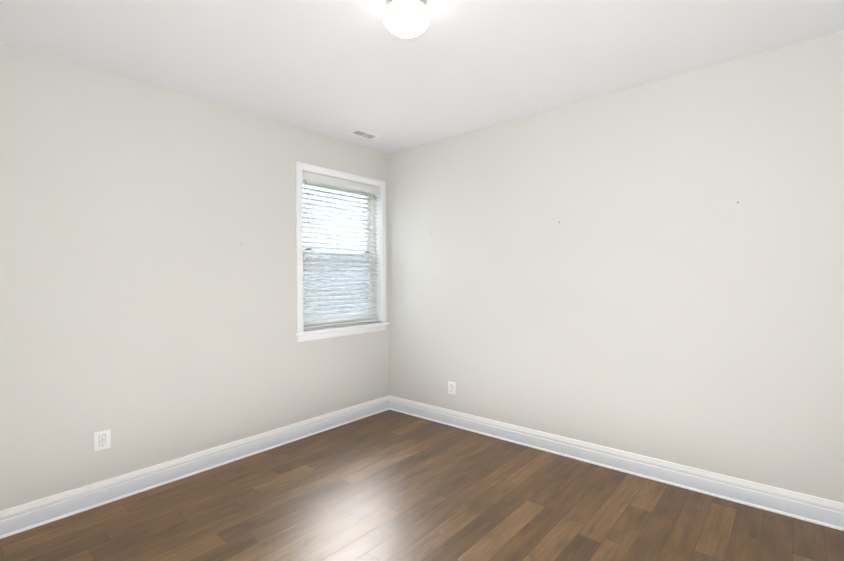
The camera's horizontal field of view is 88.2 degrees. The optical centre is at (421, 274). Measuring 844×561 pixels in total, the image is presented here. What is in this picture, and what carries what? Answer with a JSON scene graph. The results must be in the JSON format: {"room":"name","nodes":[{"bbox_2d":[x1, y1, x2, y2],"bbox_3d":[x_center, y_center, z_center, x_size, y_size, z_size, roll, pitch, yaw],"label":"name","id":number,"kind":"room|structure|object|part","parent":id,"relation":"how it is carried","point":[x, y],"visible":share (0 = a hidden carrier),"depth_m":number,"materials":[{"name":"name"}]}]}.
{"room":"empty bedroom","nodes":[
{"label":"empty bedroom","id":0,"kind":"room"},
{"bbox_2d":[0,40,388,510],"bbox_3d":[-1.639,0.068,3.314,0.150,2.740,4.050,-1,-1,41],"label":"wall","id":1,"kind":"structure","parent":0,"point":[148,318],"depth_m":2.93,"materials":[{"name":"paint"}]},
{"bbox_2d":[94,429,110,451],"bbox_3d":[-2.012,1.041,2.742,0.008,0.118,0.088,-1,-1,41],"label":"outlet","id":2,"kind":"object","parent":1,"relation":"attached to","point":[102,440],"visible":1,"depth_m":2.74,"materials":[{"name":"white plastic"}]},
{"bbox_2d":[0,396,388,538],"bbox_3d":[-1.560,1.367,3.248,0.028,0.141,3.750,-1,-1,41],"label":"baseboard","id":3,"kind":"structure","parent":1,"relation":"attached to","point":[27,516],"depth_m":2.99,"materials":[{"name":"wood"}]},
{"bbox_2d":[295,161,385,341],"bbox_3d":[-0.801,-0.202,4.282,0.166,1.584,1.092,-1,-1,41],"label":"window","id":4,"kind":"structure","parent":1,"relation":"in","point":[299,167],"depth_m":4.22,"materials":[{"name":"white plastic"}]},
{"bbox_3d":[-0.834,-0.214,4.310,0.040,1.271,0.804,-1,-1,41],"label":"glass","id":5,"kind":"part","parent":4,"relation":"part of","materials":[{"name":"clear glass"}]},
{"bbox_3d":[-0.851,-0.538,4.324,0.028,0.689,0.872,-1,-1,41],"label":"window sash","id":6,"kind":"part","parent":4,"relation":"part of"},
{"bbox_3d":[-0.818,0.118,4.296,0.028,0.697,0.872,-1,-1,41],"label":"window sash","id":7,"kind":"part","parent":4,"relation":"part of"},
{"bbox_3d":[-0.836,-0.212,4.311,0.076,1.430,0.960,-1,-1,41],"label":"frame","id":8,"kind":"part","parent":4,"relation":"part of","materials":[{"name":"white plastic"}]},
{"bbox_2d":[302,171,378,328],"bbox_3d":[-0.772,-0.221,4.257,0.074,1.408,0.944,-1,-1,41],"label":"window blinds","id":9,"kind":"object","parent":4,"relation":"attached to","point":[322,179],"visible":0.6,"depth_m":4.21,"materials":[{"name":"white plastic"}]},
{"bbox_3d":[-0.739,0.561,4.229,0.016,0.058,1.092,-1,-1,41],"label":"window apron","id":10,"kind":"part","parent":4,"relation":"part of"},
{"bbox_2d":[302,170,380,321],"bbox_3d":[-0.808,-0.203,4.288,0.148,1.472,0.984,-1,-1,41],"label":"liner","id":11,"kind":"object","parent":1,"relation":"attached to","point":[378,240],"visible":0.12,"depth_m":4.61,"materials":[{"name":"paint"}]},
{"bbox_2d":[305,254,367,316],"bbox_3d":[-0.861,0.132,4.333,0.001,0.708,0.918,-1,-1,41],"label":"screen","id":12,"kind":"object","parent":11,"relation":"attached to","point":[338,281],"depth_m":4.33,"materials":[{"name":"grey metal"}]},
{"bbox_2d":[295,322,388,335],"bbox_3d":[-0.757,0.517,4.241,0.116,0.029,1.122,-1,-1,41],"label":"window sill","id":13,"kind":"structure","parent":1,"relation":"attached to","point":[333,329],"depth_m":4.15,"materials":[{"name":"paint"}]},
{"bbox_2d":[0,410,843,560],"bbox_3d":[-0.089,1.466,1.987,4.200,0.100,4.050,-1,-1,41],"label":"floor","id":14,"kind":"structure","parent":0,"point":[389,485],"depth_m":2.57,"materials":[{"name":"brown wood"}]},
{"bbox_2d":[0,0,843,153],"bbox_3d":[-0.114,-1.374,2.007,4.200,0.100,4.050,-1,-1,41],"label":"ceiling","id":15,"kind":"structure","parent":0,"point":[338,69],"depth_m":2.55,"materials":[{"name":"paint"}]},
{"bbox_2d":[347,129,380,139],"bbox_3d":[-0.537,-1.303,4.048,0.145,0.020,0.295,-1,-1,41],"label":"ceiling vent","id":16,"kind":"object","parent":15,"relation":"in","point":[363,134],"visible":0.98,"depth_m":4.04,"materials":[{"name":"white metal"}]},
{"bbox_2d":[383,0,429,37],"bbox_3d":[-0.073,-1.242,2.095,0.226,0.164,0.226,-1,-1,41],"label":"ceiling light","id":17,"kind":"object","parent":15,"relation":"attached to","point":[406,18],"visible":1,"depth_m":2.03,"materials":[{"name":"white glass"}]},
{"bbox_2d":[387,30,843,502],"bbox_3d":[1.224,0.044,3.429,4.050,2.740,0.150,-1,-1,41],"label":"wall","id":18,"kind":"structure","parent":0,"point":[658,291],"depth_m":3.01,"materials":[{"name":"paint"}]},
{"bbox_2d":[448,381,455,394],"bbox_3d":[0.282,1.075,4.134,0.088,0.118,0.008,-1,-1,41],"label":"outlet","id":19,"kind":"object","parent":18,"relation":"attached to","point":[451,387],"visible":1,"depth_m":4.13,"materials":[{"name":"white plastic"}]},
{"bbox_2d":[389,395,843,530],"bbox_3d":[1.121,1.344,3.402,3.900,0.141,0.028,-1,-1,41],"label":"baseboard","id":20,"kind":"structure","parent":18,"relation":"attached to","point":[814,509],"depth_m":3.00,"materials":[{"name":"wood"}]},
{"bbox_3d":[-15.599,2.209,17.741,39.830,0.100,60.000,-1,-1,41],"label":"ground","id":21,"kind":"structure","parent":0,"visible":0},
{"bbox_2d":[303,185,370,329],"bbox_3d":[-8.996,-0.872,10.767,7.000,5.950,16.000,-1,-1,41],"label":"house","id":22,"kind":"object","parent":21,"relation":"on","point":[335,214],"depth_m":12.88,"materials":[{"name":"white"}]}
]}

